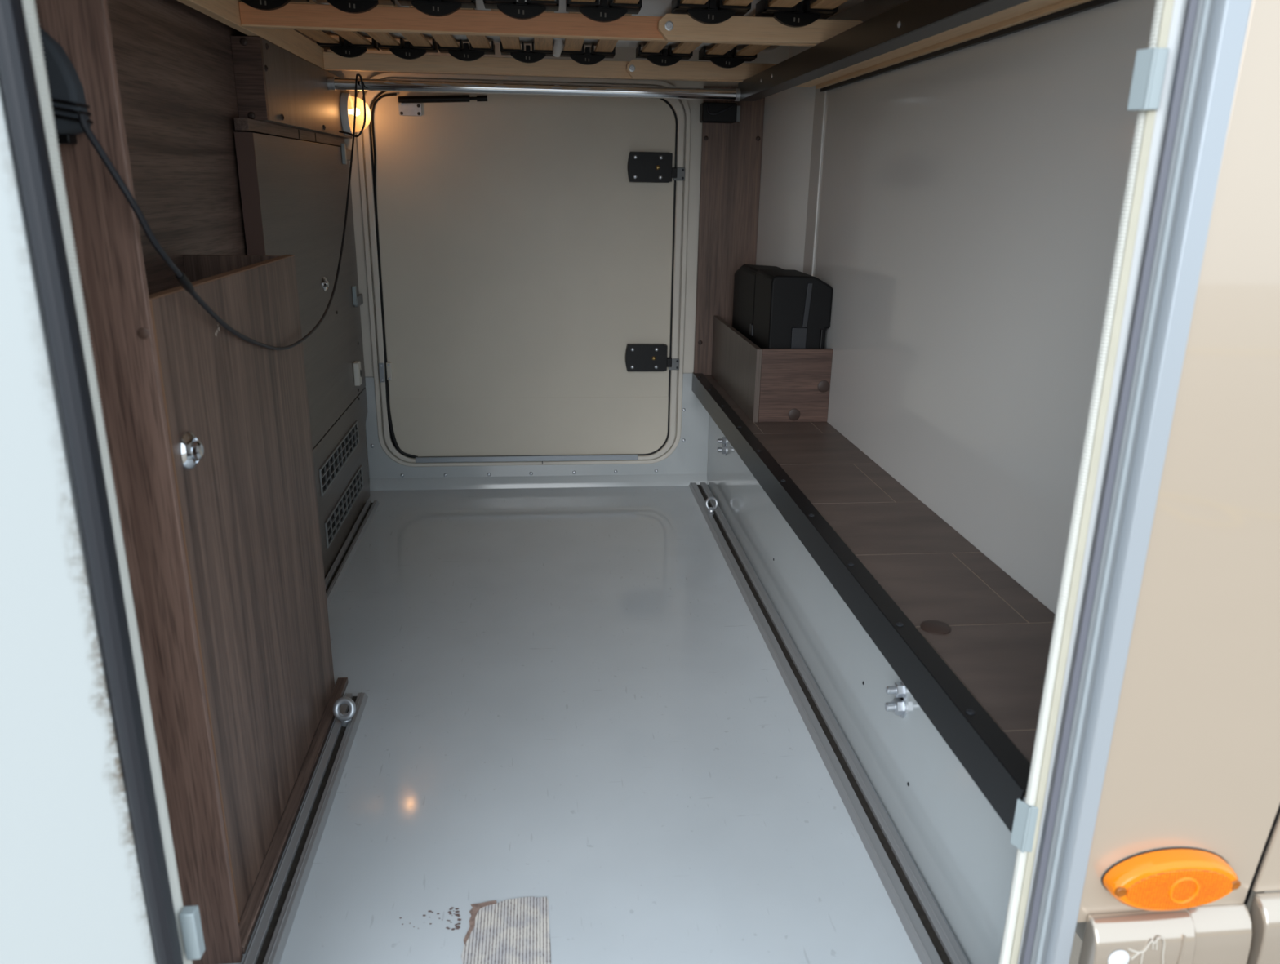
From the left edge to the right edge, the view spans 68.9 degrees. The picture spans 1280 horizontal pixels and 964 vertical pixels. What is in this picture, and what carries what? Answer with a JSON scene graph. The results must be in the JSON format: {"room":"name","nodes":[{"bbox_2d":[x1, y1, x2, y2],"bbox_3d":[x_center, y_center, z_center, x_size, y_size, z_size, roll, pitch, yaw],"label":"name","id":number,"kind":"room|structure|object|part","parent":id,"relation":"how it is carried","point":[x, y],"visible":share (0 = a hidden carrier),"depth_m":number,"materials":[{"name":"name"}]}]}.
{"room":"cargo space","nodes":[
{"label":"cargo space","id":0,"kind":"room"},
{"bbox_2d":[106,0,328,294],"bbox_3d":[-0.877,-0.438,1.946,0.045,1.790,2.470,-1,18,-6],"label":"wall","id":1,"kind":"structure","parent":0,"point":[174,62],"depth_m":1.68,"materials":[{"name":"brown wood"}]},
{"bbox_2d":[37,26,93,144],"bbox_3d":[-0.599,-0.404,0.935,0.072,0.122,0.029,-1,18,-6],"label":"rubber boot","id":2,"kind":"object","parent":1,"relation":"attached to","point":[67,95],"visible":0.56,"depth_m":0.93,"materials":[{"name":"grey rubber"}]},
{"bbox_2d":[34,0,243,963],"bbox_3d":[-0.631,0.045,1.098,0.168,1.320,0.013,-1,18,-6],"label":"wood panel","id":3,"kind":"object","parent":1,"relation":"attached to","point":[105,229],"depth_m":1.08,"materials":[{"name":"brown wood"}]},
{"bbox_2d":[233,117,344,146],"bbox_3d":[-0.890,-0.910,2.447,0.029,0.024,1.027,-1,18,-6],"label":"trim","id":4,"kind":"structure","parent":1,"relation":"attached to","point":[246,125],"depth_m":2.23,"materials":[{"name":"brown wood"}]},
{"bbox_2d":[230,35,351,138],"bbox_3d":[-0.882,-1.010,2.447,0.064,0.165,0.968,-1,18,-6],"label":"box","id":5,"kind":"object","parent":1,"relation":"attached to","point":[274,85],"visible":0.96,"depth_m":2.14,"materials":[{"name":"brown wood"}]},
{"bbox_2d":[340,92,371,135],"bbox_3d":[-0.856,-1.115,2.828,0.077,0.122,0.122,-1,18,-6],"label":"lamp","id":6,"kind":"object","parent":5,"relation":"attached to","point":[347,106],"visible":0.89,"depth_m":2.79,"materials":[{"name":"white"}]},
{"bbox_3d":[-0.862,-1.116,2.814,0.035,0.024,0.024,-1,18,-6],"label":"bulb","id":7,"kind":"part","parent":6,"relation":"part of","materials":[{"name":"white glass"}]},
{"bbox_2d":[234,132,365,448],"bbox_3d":[-0.886,-0.531,2.566,0.049,0.763,1.035,-1,18,-6],"label":"panel","id":8,"kind":"object","parent":1,"relation":"attached to","point":[294,192],"visible":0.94,"depth_m":2.48,"materials":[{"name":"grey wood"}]},
{"bbox_2d":[340,143,351,164],"bbox_3d":[-0.909,-1.017,2.893,0.012,0.060,0.112,-1,18,-6],"label":"plastic catch","id":9,"kind":"object","parent":8,"relation":"attached to","point":[346,153],"visible":0.87,"depth_m":2.85,"materials":[{"name":"grey plastic"}]},
{"bbox_3d":[-0.904,-1.002,2.848,0.012,0.060,0.016,-1,18,-6],"label":"plate","id":10,"kind":"part","parent":9,"relation":"part of","materials":[{"name":"grey plastic"}]},
{"bbox_2d":[352,360,361,386],"bbox_3d":[-0.905,-0.348,2.992,0.020,0.075,0.043,-1,18,-6],"label":"wall socket","id":11,"kind":"object","parent":8,"relation":"attached to","point":[357,364],"visible":1,"depth_m":2.98,"materials":[{"name":"white plastic"}]},
{"bbox_2d":[351,285,363,306],"bbox_3d":[-0.916,-0.607,3.025,0.012,0.068,0.112,-1,18,-6],"label":"plastic catch","id":12,"kind":"object","parent":8,"relation":"attached to","point":[357,300],"visible":1,"depth_m":2.98,"materials":[{"name":"grey plastic"}]},
{"bbox_3d":[-0.911,-0.596,2.979,0.012,0.060,0.016,-1,18,-6],"label":"plate","id":13,"kind":"part","parent":12,"relation":"part of","materials":[{"name":"grey plastic"}]},
{"bbox_2d":[312,386,369,578],"bbox_3d":[-0.902,0.011,2.742,0.039,0.368,1.031,-1,18,-6],"label":"vent panel","id":14,"kind":"object","parent":1,"relation":"attached to","point":[357,410],"visible":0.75,"depth_m":2.77,"materials":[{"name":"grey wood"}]},
{"bbox_2d":[319,420,359,496],"bbox_3d":[-0.884,-0.080,2.762,0.006,0.076,0.540,-1,18,-6],"label":"vent grille","id":15,"kind":"object","parent":14,"relation":"attached to","point":[334,464],"visible":1,"depth_m":2.72,"materials":[{"name":"grey plastic"}]},
{"bbox_2d":[324,465,364,547],"bbox_3d":[-0.888,0.064,2.821,0.006,0.075,0.544,-1,18,-6],"label":"vent grille","id":16,"kind":"object","parent":14,"relation":"attached to","point":[335,519],"visible":1,"depth_m":2.78,"materials":[{"name":"grey plastic"}]},
{"bbox_2d":[177,0,862,82],"bbox_3d":[-0.171,-0.919,1.810,1.307,0.082,1.784,-1,18,-6],"label":"bed","id":17,"kind":"object","parent":1,"relation":"attached to","point":[691,24],"visible":0.96,"depth_m":1.93,"materials":[{"name":"brown wood"}]},
{"bbox_3d":[-0.793,-0.898,1.740,0.024,0.056,1.765,-1,18,-6],"label":"rail","id":18,"kind":"part","parent":17,"relation":"part of","materials":[{"name":"brown wood"}]},
{"bbox_3d":[-0.210,-0.940,1.915,1.170,0.041,0.024,-1,18,-6],"label":"cross rail","id":19,"kind":"part","parent":17,"relation":"part of","materials":[{"name":"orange wood"}]},
{"bbox_3d":[-0.287,-1.168,2.625,1.170,0.041,0.024,-1,18,-6],"label":"cross rail","id":20,"kind":"part","parent":17,"relation":"part of","materials":[{"name":"brown wood"}]},
{"bbox_2d":[311,0,864,57],"bbox_3d":[-0.163,-1.015,1.788,1.270,0.191,1.780,-1,18,-6],"label":"mattress","id":21,"kind":"object","parent":17,"relation":"on","point":[649,7],"visible":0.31,"depth_m":2.50,"materials":[{"name":"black fabric"}]},
{"bbox_3d":[0.178,-1.167,2.651,0.435,0.050,0.022,-1,18,-6],"label":"lap rail","id":22,"kind":"part","parent":17,"relation":"part of","materials":[{"name":"brown wood"}]},
{"bbox_3d":[0.253,-0.939,1.941,0.436,0.050,0.022,-1,18,-6],"label":"lap rail","id":23,"kind":"part","parent":17,"relation":"part of","materials":[{"name":"brown wood"}]},
{"bbox_2d":[327,37,789,486],"bbox_3d":[-0.253,-0.811,3.138,1.540,1.790,0.052,-1,18,-6],"label":"wall","id":24,"kind":"structure","parent":0,"point":[780,54],"depth_m":3.06,"materials":[{"name":"beige plastic"}]},
{"bbox_2d":[368,90,677,457],"bbox_3d":[-0.380,-0.658,3.118,1.000,1.207,0.053,-1,18,-6],"label":"door","id":25,"kind":"structure","parent":24,"relation":"in","point":[526,242],"depth_m":3.12,"materials":[{"name":"beige plastic"}]},
{"bbox_2d":[355,71,691,466],"bbox_3d":[-0.371,-0.668,3.126,1.062,1.279,0.034,-1,18,-6],"label":"door frame","id":26,"kind":"structure","parent":24,"relation":"attached to","point":[682,173],"depth_m":3.12,"materials":[{"name":"beige plastic"}]},
{"bbox_2d":[364,373,709,490],"bbox_3d":[-0.350,-0.178,3.289,1.202,0.410,0.030,-1,18,-6],"label":"trim","id":27,"kind":"structure","parent":24,"relation":"attached to","point":[688,463],"depth_m":3.33,"materials":[{"name":"grey paint"}]},
{"bbox_2d":[693,85,764,375],"bbox_3d":[0.296,-0.824,3.141,0.200,0.938,0.018,-1,18,-6],"label":"end post","id":28,"kind":"object","parent":24,"relation":"attached to","point":[731,153],"visible":0.86,"depth_m":3.11,"materials":[{"name":"brown wood"}]},
{"bbox_2d":[699,102,740,123],"bbox_3d":[0.258,-1.179,2.980,0.125,0.058,0.068,-1,18,-6],"label":"wall bracket","id":29,"kind":"object","parent":28,"relation":"attached to","point":[709,112],"visible":1,"depth_m":2.96,"materials":[{"name":"black plastic"}]},
{"bbox_3d":[0.311,-1.183,3.000,0.014,0.047,0.040,-1,18,-6],"label":"plate","id":30,"kind":"part","parent":29,"relation":"part of","materials":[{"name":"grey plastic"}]},
{"bbox_2d":[226,484,969,963],"bbox_3d":[-0.224,0.396,2.249,1.320,0.040,2.460,-1,18,-6],"label":"floor","id":31,"kind":"structure","parent":0,"point":[575,700],"depth_m":1.78,"materials":[{"name":"grey paint"}]},
{"bbox_2d":[148,254,348,954],"bbox_3d":[-0.695,0.121,1.525,0.213,0.910,0.752,-1,18,-6],"label":"wooden partition","id":32,"kind":"object","parent":31,"relation":"on","point":[237,411],"visible":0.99,"depth_m":1.45,"materials":[{"name":"brown wood"}]},
{"bbox_3d":[-0.748,0.019,1.843,0.176,0.909,0.016,-1,18,-6],"label":"panel","id":33,"kind":"part","parent":32,"relation":"part of","materials":[{"name":"brown wood"}]},
{"bbox_2d":[242,692,368,963],"bbox_3d":[-0.553,0.597,1.521,0.051,0.012,0.955,-1,18,-6],"label":"rail","id":34,"kind":"object","parent":31,"relation":"on","point":[269,939],"visible":0.96,"depth_m":1.52,"materials":[{"name":"grey metal"}]},
{"bbox_2d":[332,697,355,727],"bbox_3d":[-0.589,0.460,1.860,0.046,0.060,0.031,-1,18,-6],"label":"bolt","id":35,"kind":"object","parent":34,"relation":"on","point":[345,717],"visible":1,"depth_m":1.85,"materials":[{"name":"metal"}]},
{"bbox_2d":[324,500,378,606],"bbox_3d":[-0.849,0.228,2.651,0.042,0.012,1.050,-1,18,-6],"label":"rail","id":36,"kind":"object","parent":31,"relation":"on","point":[340,564],"visible":0.58,"depth_m":2.73,"materials":[{"name":"grey metal"}]},
{"bbox_2d":[399,897,551,963],"bbox_3d":[-0.243,0.659,1.363,0.224,0.001,0.132,-1,18,-6],"label":"residue","id":37,"kind":"object","parent":31,"relation":"on","point":[516,931],"depth_m":1.36,"materials":[{"name":"grey"}]},
{"bbox_2d":[688,482,968,963],"bbox_3d":[0.330,0.368,2.281,0.067,0.012,2.355,-1,18,-6],"label":"rail","id":38,"kind":"object","parent":31,"relation":"on","point":[930,935],"visible":1,"depth_m":1.73,"materials":[{"name":"grey metal"}]},
{"bbox_2d":[705,496,718,515],"bbox_3d":[0.237,0.080,3.086,0.044,0.062,0.025,-1,18,-6],"label":"bolt","id":39,"kind":"object","parent":38,"relation":"attached to","point":[710,509],"visible":1,"depth_m":3.08,"materials":[{"name":"metal"}]},
{"bbox_2d":[691,372,1056,963],"bbox_3d":[0.441,0.172,2.235,0.280,0.416,2.372,-1,18,-6],"label":"bench","id":40,"kind":"object","parent":31,"relation":"on","point":[930,660],"visible":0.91,"depth_m":1.59,"materials":[{"name":"grey paint"}]},
{"bbox_2d":[711,315,832,422],"bbox_3d":[0.394,-0.372,2.932,0.216,0.207,0.682,-1,18,-6],"label":"storage box","id":41,"kind":"object","parent":40,"relation":"on","point":[767,384],"visible":1,"depth_m":2.63,"materials":[{"name":"brown wood"}]},
{"bbox_2d":[732,264,832,348],"bbox_3d":[0.415,-0.456,2.874,0.179,0.403,0.564,-1,18,-6],"label":"hard case","id":42,"kind":"object","parent":41,"relation":"in","point":[774,307],"visible":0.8,"depth_m":2.60,"materials":[{"name":"black plastic"}]},
{"bbox_2d":[755,85,815,272],"bbox_3d":[0.455,-0.766,3.007,0.089,0.930,0.360,-1,18,-6],"label":"wall","id":43,"kind":"structure","parent":0,"point":[788,113],"depth_m":2.90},
{"bbox_2d":[788,0,1264,941],"bbox_3d":[0.610,-0.460,2.098,0.046,1.790,2.470,-1,18,-6],"label":"wall","id":44,"kind":"structure","parent":0,"point":[971,198],"depth_m":1.70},
{"bbox_2d":[802,88,826,275],"bbox_3d":[0.509,-0.696,2.798,0.006,0.905,0.100,-1,18,-6],"label":"trim","id":45,"kind":"structure","parent":44,"relation":"attached to","point":[820,97],"depth_m":2.73,"materials":[{"name":"white plastic"}]},
{"bbox_2d":[737,0,1030,101],"bbox_3d":[0.401,-0.887,1.938,0.054,0.049,1.730,-1,18,-6],"label":"beam","id":46,"kind":"structure","parent":44,"relation":"attached to","point":[911,21],"depth_m":1.65,"materials":[{"name":"black"}]},
{"bbox_2d":[327,76,740,101],"bbox_3d":[-0.290,-1.124,2.669,1.169,0.035,0.035,-1,18,-6],"label":"chrome bar","id":47,"kind":"object","parent":46,"relation":"attached to","point":[334,83],"visible":1,"depth_m":2.66,"materials":[{"name":"silver metal"}]},
{"bbox_2d":[77,73,365,350],"bbox_3d":[-0.671,-0.594,1.839,0.086,0.563,1.889,-2,18,-9],"label":"cord","id":48,"kind":"object","parent":47,"relation":"hanging from","point":[182,278],"visible":1,"depth_m":1.12,"materials":[{"name":"black rubber"}]},
{"bbox_3d":[-0.535,-0.303,1.013,0.036,0.172,0.129,3,18,8],"label":"cord","id":49,"kind":"part","parent":48,"relation":"part of","materials":[{"name":"black rubber"}]},
{"bbox_3d":[-0.666,-0.614,1.899,0.085,0.563,1.769,-2,18,-10],"label":"cord","id":50,"kind":"part","parent":48,"relation":"part of","materials":[{"name":"black rubber"}]},
{"bbox_2d":[793,0,1119,92],"bbox_3d":[0.517,-0.879,1.889,0.167,0.030,1.710,-1,18,-6],"label":"trim","id":51,"kind":"structure","parent":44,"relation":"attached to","point":[1032,13],"depth_m":1.71,"materials":[{"name":"brown wood"}]},
{"bbox_2d":[1076,0,1279,922],"bbox_3d":[-0.286,0.042,0.832,4.400,2.300,0.053,-1,18,-6],"label":"wall","id":52,"kind":"structure","parent":0,"point":[1193,759],"depth_m":0.91,"materials":[{"name":"beige paint"}]},
{"bbox_2d":[0,87,156,963],"bbox_3d":[-0.880,0.245,0.545,1.000,1.570,0.030,-13,22,-36],"label":"door","id":53,"kind":"structure","parent":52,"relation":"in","point":[72,889],"depth_m":0.81,"materials":[{"name":"white plastic"}]},
{"bbox_2d":[0,0,204,963],"bbox_3d":[-0.504,0.139,0.845,0.110,1.540,0.050,3,18,5],"label":"door frame","id":54,"kind":"structure","parent":52,"relation":"attached to","point":[176,931],"depth_m":0.78,"materials":[{"name":"white"}]},
{"bbox_3d":[-0.461,0.464,0.960,0.015,0.058,0.014,-1,18,-6],"label":"catch plate","id":55,"kind":"part","parent":54,"relation":"part of","materials":[{"name":"grey plastic"}]},
{"bbox_2d":[998,0,1252,963],"bbox_3d":[0.455,0.127,0.936,0.076,1.540,0.051,-1,18,-6],"label":"door frame","id":56,"kind":"structure","parent":52,"relation":"attached to","point":[1183,86],"depth_m":0.87,"materials":[{"name":"white metal"}]},
{"bbox_3d":[0.425,0.381,1.032,0.025,0.059,0.008,15,23,37],"label":"catch plate","id":57,"kind":"part","parent":56,"relation":"part of","materials":[{"name":"grey plastic"}]},
{"bbox_3d":[0.431,-0.342,0.793,0.025,0.048,0.008,15,23,37],"label":"catch plate","id":58,"kind":"part","parent":56,"relation":"part of","materials":[{"name":"grey plastic"}]},
{"bbox_2d":[1078,909,1195,963],"bbox_3d":[0.548,0.808,1.128,0.118,0.688,0.031,-1,18,-6],"label":"trim","id":59,"kind":"structure","parent":52,"relation":"attached to","point":[1142,937],"depth_m":1.02,"materials":[{"name":"beige paint"}]},
{"bbox_2d":[1101,847,1240,911],"bbox_3d":[0.579,0.435,1.013,0.150,0.072,0.025,-1,18,-6],"label":"marker","id":60,"kind":"object","parent":52,"relation":"attached to","point":[1168,878],"visible":1,"depth_m":1.00,"materials":[{"name":"orange plastic"}]},
{"bbox_2d":[1186,903,1252,963],"bbox_3d":[0.641,0.806,1.141,0.069,0.688,0.023,-1,18,-6],"label":"trim","id":61,"kind":"structure","parent":52,"relation":"attached to","point":[1224,933],"depth_m":1.04,"materials":[{"name":"beige paint"}]},
{"bbox_2d":[1246,892,1279,963],"bbox_3d":[1.288,0.783,1.199,1.216,0.688,0.030,-1,18,-6],"label":"trim","id":62,"kind":"structure","parent":52,"relation":"attached to","point":[1264,910],"depth_m":1.04,"materials":[{"name":"beige paint"}]},
{"label":"outside","id":63,"kind":"structure","parent":0,"visible":0},
{"bbox_2d":[1069,890,1279,963],"bbox_3d":[0.532,3.191,-4.721,28.000,0.060,17.000,-1,18,-6],"label":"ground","id":64,"kind":"structure","parent":63,"point":[1077,944],"depth_m":2.00,"materials":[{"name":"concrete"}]}
]}

